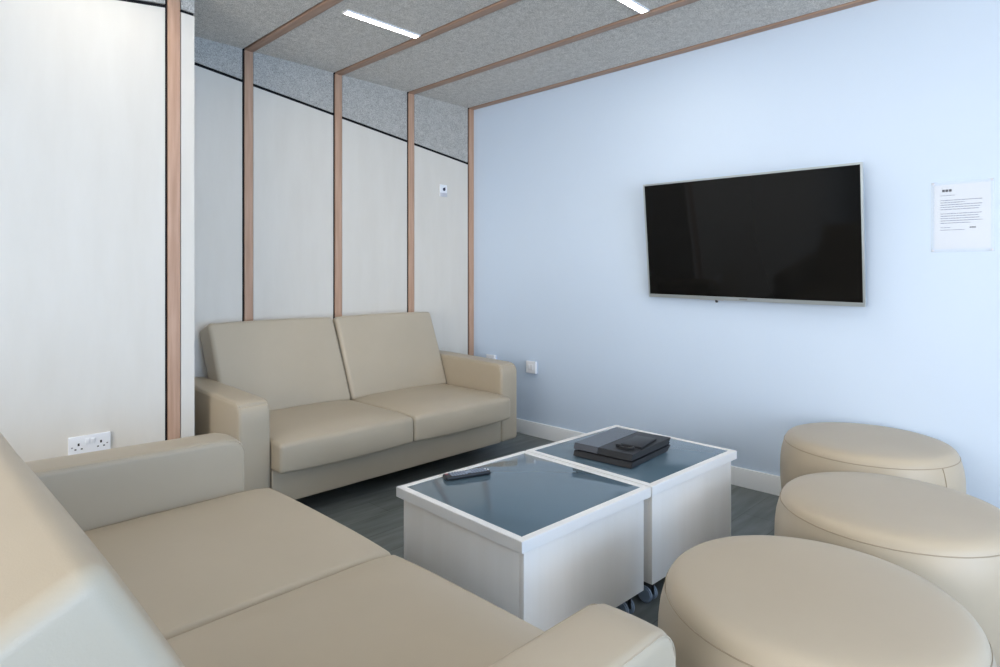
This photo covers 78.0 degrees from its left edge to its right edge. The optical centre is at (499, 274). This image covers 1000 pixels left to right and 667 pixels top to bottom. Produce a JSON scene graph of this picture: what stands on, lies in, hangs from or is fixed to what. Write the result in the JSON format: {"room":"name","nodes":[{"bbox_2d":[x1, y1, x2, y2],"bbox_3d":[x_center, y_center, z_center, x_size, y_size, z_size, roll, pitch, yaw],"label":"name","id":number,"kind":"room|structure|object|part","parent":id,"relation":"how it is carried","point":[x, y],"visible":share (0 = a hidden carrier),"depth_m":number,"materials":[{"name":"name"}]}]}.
{"room":"communal lounge","nodes":[
{"label":"communal lounge","id":0,"kind":"room"},
{"bbox_2d":[0,0,193,461],"bbox_3d":[-3.160,-0.074,1.527,0.556,2.493,4.370,0,0,44],"label":"wall","id":1,"kind":"structure","parent":0,"point":[83,83],"depth_m":2.60,"materials":[{"name":"white paint"}]},
{"bbox_2d":[68,431,110,454],"bbox_3d":[-1.722,0.716,2.590,0.016,0.086,0.152,0,0,44],"label":"wall socket","id":2,"kind":"object","parent":1,"relation":"attached to","point":[97,441],"visible":0.81,"depth_m":2.59,"materials":[{"name":"white plastic"}]},
{"bbox_3d":[-3.010,-0.985,1.292,0.013,0.673,4.243,0,0,44],"label":"acoustic panel","id":3,"kind":"part","parent":1,"relation":"part of","materials":[{"name":"grey fabric"}]},
{"bbox_2d":[167,0,179,439],"bbox_3d":[-1.501,-0.074,2.837,0.015,2.493,0.052,0,0,44],"label":"trim","id":4,"kind":"structure","parent":1,"relation":"attached to","point":[173,6],"depth_m":2.83,"materials":[{"name":"brown wood"}]},
{"bbox_3d":[-1.460,-0.021,2.880,0.013,2.386,0.059,0,0,44],"label":"plywood panel","id":5,"kind":"part","parent":1,"relation":"part of","materials":[{"name":"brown wood"}]},
{"bbox_3d":[-1.460,-1.274,2.880,0.013,0.095,0.059,0,0,44],"label":"acoustic panel","id":6,"kind":"part","parent":1,"relation":"part of","materials":[{"name":"grey fabric"}]},
{"bbox_2d":[194,36,468,377],"bbox_3d":[-2.583,-0.081,2.582,0.100,2.505,6.886,0,0,44],"label":"wall","id":7,"kind":"structure","parent":0,"point":[293,103],"depth_m":3.96,"materials":[{"name":"white"}]},
{"bbox_3d":[-1.678,-0.010,3.443,0.008,2.364,0.477,0,0,44],"label":"plywood panel","id":8,"kind":"part","parent":7,"relation":"part of","materials":[{"name":"white wood"}]},
{"bbox_3d":[-1.678,-1.232,3.443,0.008,0.178,0.477,0,0,44],"label":"acoustic panel","id":9,"kind":"part","parent":7,"relation":"part of","materials":[{"name":"grey fabric"}]},
{"bbox_2d":[244,50,252,320],"bbox_3d":[-1.484,-0.071,3.639,0.012,2.487,0.050,0,0,44],"label":"trim","id":10,"kind":"structure","parent":7,"relation":"attached to","point":[248,56],"depth_m":3.63,"materials":[{"name":"brown wood"}]},
{"bbox_3d":[-1.280,0.028,3.851,0.008,2.287,0.530,0,0,44],"label":"plywood panel","id":11,"kind":"part","parent":7,"relation":"part of","materials":[{"name":"white wood"}]},
{"bbox_3d":[-1.280,-1.190,3.851,0.008,0.263,0.530,0,0,44],"label":"acoustic panel","id":12,"kind":"part","parent":7,"relation":"part of","materials":[{"name":"grey fabric"}]},
{"bbox_2d":[334,74,341,317],"bbox_3d":[-1.067,-0.071,4.066,0.012,2.487,0.050,0,0,44],"label":"trim","id":13,"kind":"structure","parent":7,"relation":"attached to","point":[337,78],"depth_m":4.06,"materials":[{"name":"brown wood"}]},
{"bbox_3d":[-0.862,0.071,4.279,0.008,2.203,0.532,0,0,44],"label":"plywood panel","id":14,"kind":"part","parent":7,"relation":"part of","materials":[{"name":"white wood"}]},
{"bbox_3d":[-0.862,-1.147,4.279,0.008,0.348,0.532,0,0,44],"label":"acoustic panel","id":15,"kind":"part","parent":7,"relation":"part of","materials":[{"name":"grey fabric"}]},
{"bbox_2d":[408,93,413,311],"bbox_3d":[-0.648,-0.071,4.495,0.012,2.487,0.050,0,0,44],"label":"trim","id":16,"kind":"structure","parent":7,"relation":"attached to","point":[410,96],"depth_m":4.48,"materials":[{"name":"brown wood"}]},
{"bbox_3d":[-0.444,0.113,4.707,0.008,2.118,0.530,0,0,44],"label":"plywood panel","id":17,"kind":"part","parent":7,"relation":"part of","materials":[{"name":"white wood"}]},
{"bbox_3d":[-0.444,-1.105,4.707,0.008,0.432,0.530,0,0,44],"label":"acoustic panel","id":18,"kind":"part","parent":7,"relation":"part of","materials":[{"name":"grey fabric"}]},
{"bbox_2d":[439,184,446,196],"bbox_3d":[-0.432,-0.639,4.704,0.013,0.092,0.072,0,0,44],"label":"wall sensor","id":19,"kind":"object","parent":7,"relation":"attached to","point":[442,188],"visible":1,"depth_m":4.70,"materials":[{"name":"white plastic"}]},
{"bbox_2d":[468,109,473,355],"bbox_3d":[-0.231,-0.071,4.922,0.012,2.487,0.050,0,0,44],"label":"trim","id":20,"kind":"structure","parent":7,"relation":"attached to","point":[470,112],"depth_m":4.91,"materials":[{"name":"brown wood"}]},
{"bbox_2d":[193,0,854,107],"bbox_3d":[0.029,-1.371,0.032,7.402,0.100,6.886,0,0,44],"label":"ceiling","id":21,"kind":"structure","parent":0,"point":[333,41],"depth_m":3.37,"materials":[{"name":"grey fabric"}]},
{"bbox_3d":[0.882,-1.327,0.905,7.202,0.012,0.537,0,0,44],"label":"acoustic panel","id":22,"kind":"part","parent":21,"relation":"part of","materials":[{"name":"grey fabric"}]},
{"bbox_2d":[245,0,342,51],"bbox_3d":[1.095,-1.324,1.121,7.200,0.018,0.051,0,0,44],"label":"trim","id":23,"kind":"structure","parent":21,"relation":"attached to","point":[324,5],"depth_m":3.25,"materials":[{"name":"brown wood"}]},
{"bbox_3d":[1.300,-1.327,1.333,7.202,0.012,0.535,0,0,44],"label":"acoustic panel","id":24,"kind":"part","parent":21,"relation":"part of","materials":[{"name":"grey fabric"}]},
{"bbox_2d":[342,9,420,38],"bbox_3d":[-0.616,-1.318,3.255,0.050,0.010,0.460,0,0,44],"label":"recessed light","id":25,"kind":"object","parent":21,"relation":"in","point":[347,12],"visible":1,"depth_m":3.24,"materials":[{"name":"white plastic"}]},
{"bbox_2d":[335,0,520,75],"bbox_3d":[1.512,-1.324,1.549,7.200,0.018,0.051,0,0,44],"label":"trim","id":26,"kind":"structure","parent":21,"relation":"attached to","point":[500,4],"depth_m":3.38,"materials":[{"name":"brown wood"}]},
{"bbox_3d":[1.718,-1.327,1.760,7.202,0.012,0.537,0,0,44],"label":"acoustic panel","id":27,"kind":"part","parent":21,"relation":"part of","materials":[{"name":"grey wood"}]},
{"bbox_2d":[409,0,699,94],"bbox_3d":[1.931,-1.324,1.977,7.200,0.018,0.051,0,0,44],"label":"trim","id":28,"kind":"structure","parent":21,"relation":"attached to","point":[679,3],"depth_m":3.50,"materials":[{"name":"brown wood"}]},
{"bbox_2d":[617,0,649,13],"bbox_3d":[0.564,-1.318,2.924,0.050,0.010,0.472,0,0,44],"label":"recessed light","id":29,"kind":"object","parent":21,"relation":"in","point":[632,4],"visible":1,"depth_m":3.02,"materials":[{"name":"white plastic"}]},
{"bbox_3d":[2.135,-1.327,2.188,7.202,0.012,0.535,0,0,44],"label":"acoustic panel","id":30,"kind":"part","parent":21,"relation":"part of","materials":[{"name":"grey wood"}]},
{"bbox_2d":[296,432,778,626],"bbox_3d":[0.029,1.212,0.032,7.202,0.080,6.686,0,0,44],"label":"floor","id":31,"kind":"structure","parent":0,"point":[371,508],"depth_m":3.14,"materials":[{"name":"grey wood"}]},
{"bbox_2d":[0,432,675,666],"bbox_3d":[-0.645,0.721,1.375,1.835,0.903,1.021,0,0,44],"label":"sofa","id":32,"kind":"object","parent":31,"relation":"on","point":[154,554],"visible":1,"depth_m":1.35,"materials":[{"name":"beige leather"}]},
{"bbox_2d":[0,436,184,666],"bbox_3d":[-0.595,0.548,0.877,0.762,0.558,0.378,0,0,44],"label":"cushion","id":33,"kind":"object","parent":32,"relation":"on","point":[63,604],"depth_m":0.59,"materials":[{"name":"beige leather"}]},
{"bbox_3d":[-1.239,0.821,1.973,0.150,0.518,0.800,0,0,44],"label":"arm","id":34,"kind":"part","parent":32,"relation":"part of"},
{"bbox_2d":[85,488,390,639],"bbox_3d":[-0.806,0.833,1.760,0.764,0.182,0.697,0,0,44],"label":"seat cushion","id":35,"kind":"object","parent":32,"relation":"on","point":[192,559],"depth_m":1.68,"materials":[{"name":"beige leather"}]},
{"bbox_2d":[167,555,544,666],"bbox_3d":[-0.257,0.833,1.223,0.764,0.182,0.697,0,0,44],"label":"seat cushion","id":36,"kind":"object","parent":32,"relation":"on","point":[372,610],"depth_m":1.31,"materials":[{"name":"beige leather"}]},
{"bbox_3d":[-0.034,0.821,0.796,0.150,0.518,0.800,0,0,44],"label":"arm","id":37,"kind":"part","parent":32,"relation":"part of"},
{"bbox_2d":[194,312,516,499],"bbox_3d":[-0.789,0.717,3.670,0.934,0.909,1.835,0,0,44],"label":"sofa","id":38,"kind":"object","parent":31,"relation":"on","point":[320,404],"visible":0.91,"depth_m":3.50,"materials":[{"name":"beige leather"}]},
{"bbox_3d":[-1.400,0.821,3.089,0.800,0.518,0.150,0,0,44],"label":"arm","id":39,"kind":"part","parent":38,"relation":"part of"},
{"bbox_2d":[200,317,349,410],"bbox_3d":[-1.291,0.537,3.602,0.311,0.548,0.786,0,0,44],"label":"cushion","id":40,"kind":"object","parent":38,"relation":"on","point":[293,362],"depth_m":3.53,"materials":[{"name":"beige leather"}]},
{"bbox_2d":[270,400,412,473],"bbox_3d":[-0.973,0.833,3.313,0.697,0.182,0.764,0,0,44],"label":"seat cushion","id":41,"kind":"object","parent":38,"relation":"on","point":[305,434],"depth_m":3.12,"materials":[{"name":"beige leather"}]},
{"bbox_2d":[332,312,445,399],"bbox_3d":[-0.751,0.537,4.155,0.311,0.548,0.782,0,0,44],"label":"cushion","id":42,"kind":"object","parent":38,"relation":"on","point":[384,352],"depth_m":4.05,"materials":[{"name":"beige leather"}]},
{"bbox_2d":[352,384,509,441],"bbox_3d":[-0.436,0.833,3.862,0.697,0.182,0.764,0,0,44],"label":"seat cushion","id":43,"kind":"object","parent":38,"relation":"on","point":[434,410],"depth_m":3.70,"materials":[{"name":"beige leather"}]},
{"bbox_3d":[-0.223,0.821,4.295,0.800,0.518,0.150,0,0,44],"label":"arm","id":44,"kind":"part","parent":38,"relation":"part of"},
{"bbox_2d":[396,451,650,630],"bbox_3d":[0.080,0.952,2.126,0.633,0.440,0.608,0,0,-43],"label":"coffee table","id":45,"kind":"object","parent":31,"relation":"on","point":[543,540],"visible":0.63,"depth_m":1.96,"materials":[{"name":"white laminate"}]},
{"bbox_2d":[443,467,490,480],"bbox_3d":[-0.120,0.723,2.239,0.175,0.018,0.047,0,0,-27],"label":"remote control","id":46,"kind":"object","parent":45,"relation":"on","point":[462,474],"visible":1,"depth_m":2.22,"materials":[{"name":"black plastic"}]},
{"bbox_3d":[0.080,0.749,2.126,0.633,0.034,0.608,0,0,-43],"label":"frame","id":47,"kind":"part","parent":45,"relation":"part of","materials":[{"name":"white laminate"}]},
{"bbox_3d":[0.080,0.735,2.126,0.581,0.005,0.556,0,0,-43],"label":"glass","id":48,"kind":"part","parent":45,"relation":"part of","materials":[{"name":"blue glass"}]},
{"bbox_2d":[526,425,736,602],"bbox_3d":[0.545,0.952,2.567,0.633,0.440,0.608,0,0,-43],"label":"coffee table","id":49,"kind":"object","parent":31,"relation":"on","point":[688,506],"visible":0.35,"depth_m":2.34,"materials":[{"name":"white laminate"}]},
{"bbox_2d":[573,428,670,468],"bbox_3d":[0.506,0.705,2.530,0.262,0.053,0.346,0,0,41],"label":"game console","id":50,"kind":"object","parent":49,"relation":"on","point":[601,447],"visible":0.94,"depth_m":2.45,"materials":[{"name":"black plastic"}]},
{"bbox_2d":[616,443,634,448],"bbox_3d":[0.489,0.672,2.409,0.077,0.013,0.033,0,0,36],"label":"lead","id":51,"kind":"object","parent":50,"relation":"on","point":[624,446],"visible":1,"depth_m":2.41,"materials":[{"name":"black plastic"}]},
{"bbox_2d":[621,435,655,448],"bbox_3d":[0.559,0.674,2.487,0.088,0.009,0.156,0,0,35],"label":"box","id":52,"kind":"object","parent":50,"relation":"on","point":[637,441],"visible":0.89,"depth_m":2.47,"materials":[{"name":"black plastic"}]},
{"bbox_3d":[0.559,0.670,2.487,0.078,0.001,0.146,0,0,35],"label":"lid","id":53,"kind":"part","parent":52,"relation":"part of","materials":[{"name":"black plastic"}]},
{"bbox_3d":[0.545,0.735,2.567,0.581,0.005,0.556,0,0,-43],"label":"glass","id":54,"kind":"part","parent":49,"relation":"part of","materials":[{"name":"blue glass"}]},
{"bbox_3d":[0.545,0.749,2.567,0.633,0.034,0.608,0,0,-43],"label":"frame","id":55,"kind":"part","parent":49,"relation":"part of","materials":[{"name":"white laminate"}]},
{"bbox_2d":[658,535,996,666],"bbox_3d":[0.717,0.944,1.420,0.687,0.457,0.687,0,0,44],"label":"ottoman","id":56,"kind":"object","parent":31,"relation":"on","point":[744,600],"visible":0.99,"depth_m":1.33,"materials":[{"name":"beige leather"}]},
{"bbox_2d":[780,422,965,493],"bbox_3d":[1.597,0.938,2.684,0.690,0.468,0.690,0,0,33],"label":"ottoman","id":57,"kind":"object","parent":31,"relation":"on","point":[820,447],"visible":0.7,"depth_m":2.53,"materials":[{"name":"beige leather"}]},
{"bbox_3d":[1.597,0.725,2.684,0.653,0.042,0.653,0,0,33],"label":"panel","id":58,"kind":"part","parent":57,"relation":"part of","materials":[{"name":"beige leather"}]},
{"bbox_2d":[774,472,999,666],"bbox_3d":[1.253,0.944,1.973,0.687,0.457,0.687,0,0,13],"label":"ottoman","id":59,"kind":"object","parent":31,"relation":"on","point":[949,538],"visible":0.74,"depth_m":1.80,"materials":[{"name":"beige leather"}]},
{"bbox_3d":[1.253,0.736,1.973,0.650,0.042,0.650,0,0,13],"label":"panel","id":60,"kind":"part","parent":59,"relation":"part of","materials":[{"name":"beige leather"}]},
{"bbox_2d":[474,0,999,508],"bbox_3d":[2.400,-0.081,2.459,7.402,2.505,0.100,0,0,44],"label":"wall","id":61,"kind":"structure","parent":0,"point":[906,90],"depth_m":3.35,"materials":[{"name":"blue paint"}]},
{"bbox_2d":[486,354,495,358],"bbox_3d":[-0.069,0.664,4.780,0.090,0.088,0.028,0,0,44],"label":"wall socket","id":62,"kind":"object","parent":61,"relation":"attached to","point":[487,355],"visible":0.47,"depth_m":4.77,"materials":[{"name":"white plastic"}]},
{"bbox_2d":[526,361,536,373],"bbox_3d":[0.229,0.674,4.490,0.090,0.088,0.028,0,0,44],"label":"wall socket","id":63,"kind":"object","parent":61,"relation":"attached to","point":[531,366],"visible":1,"depth_m":4.47,"materials":[{"name":"white plastic"}]},
{"bbox_2d":[517,418,780,495],"bbox_3d":[2.359,1.122,2.416,7.201,0.100,0.018,0,0,44],"label":"baseboard","id":64,"kind":"structure","parent":61,"relation":"attached to","point":[742,477],"depth_m":3.43,"materials":[{"name":"white paint"}]},
{"bbox_2d":[469,0,877,109],"bbox_3d":[2.348,-1.324,2.404,7.200,0.018,0.050,0,0,44],"label":"trim","id":65,"kind":"structure","parent":61,"relation":"attached to","point":[856,2],"depth_m":3.59,"materials":[{"name":"brown wood"}]},
{"bbox_2d":[643,162,865,306],"bbox_3d":[1.312,-0.192,3.337,0.124,0.700,1.196,0,0,-44],"label":"television","id":66,"kind":"object","parent":61,"relation":"attached to","point":[792,236],"visible":1,"depth_m":3.24,"materials":[{"name":"black plastic"}]},
{"bbox_2d":[932,178,992,251],"bbox_3d":[2.044,-0.259,2.731,0.226,0.315,0.009,0,0,44],"label":"notice","id":67,"kind":"object","parent":61,"relation":"attached to","point":[962,212],"visible":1,"depth_m":2.73,"materials":[{"name":"white paper"}]}
]}

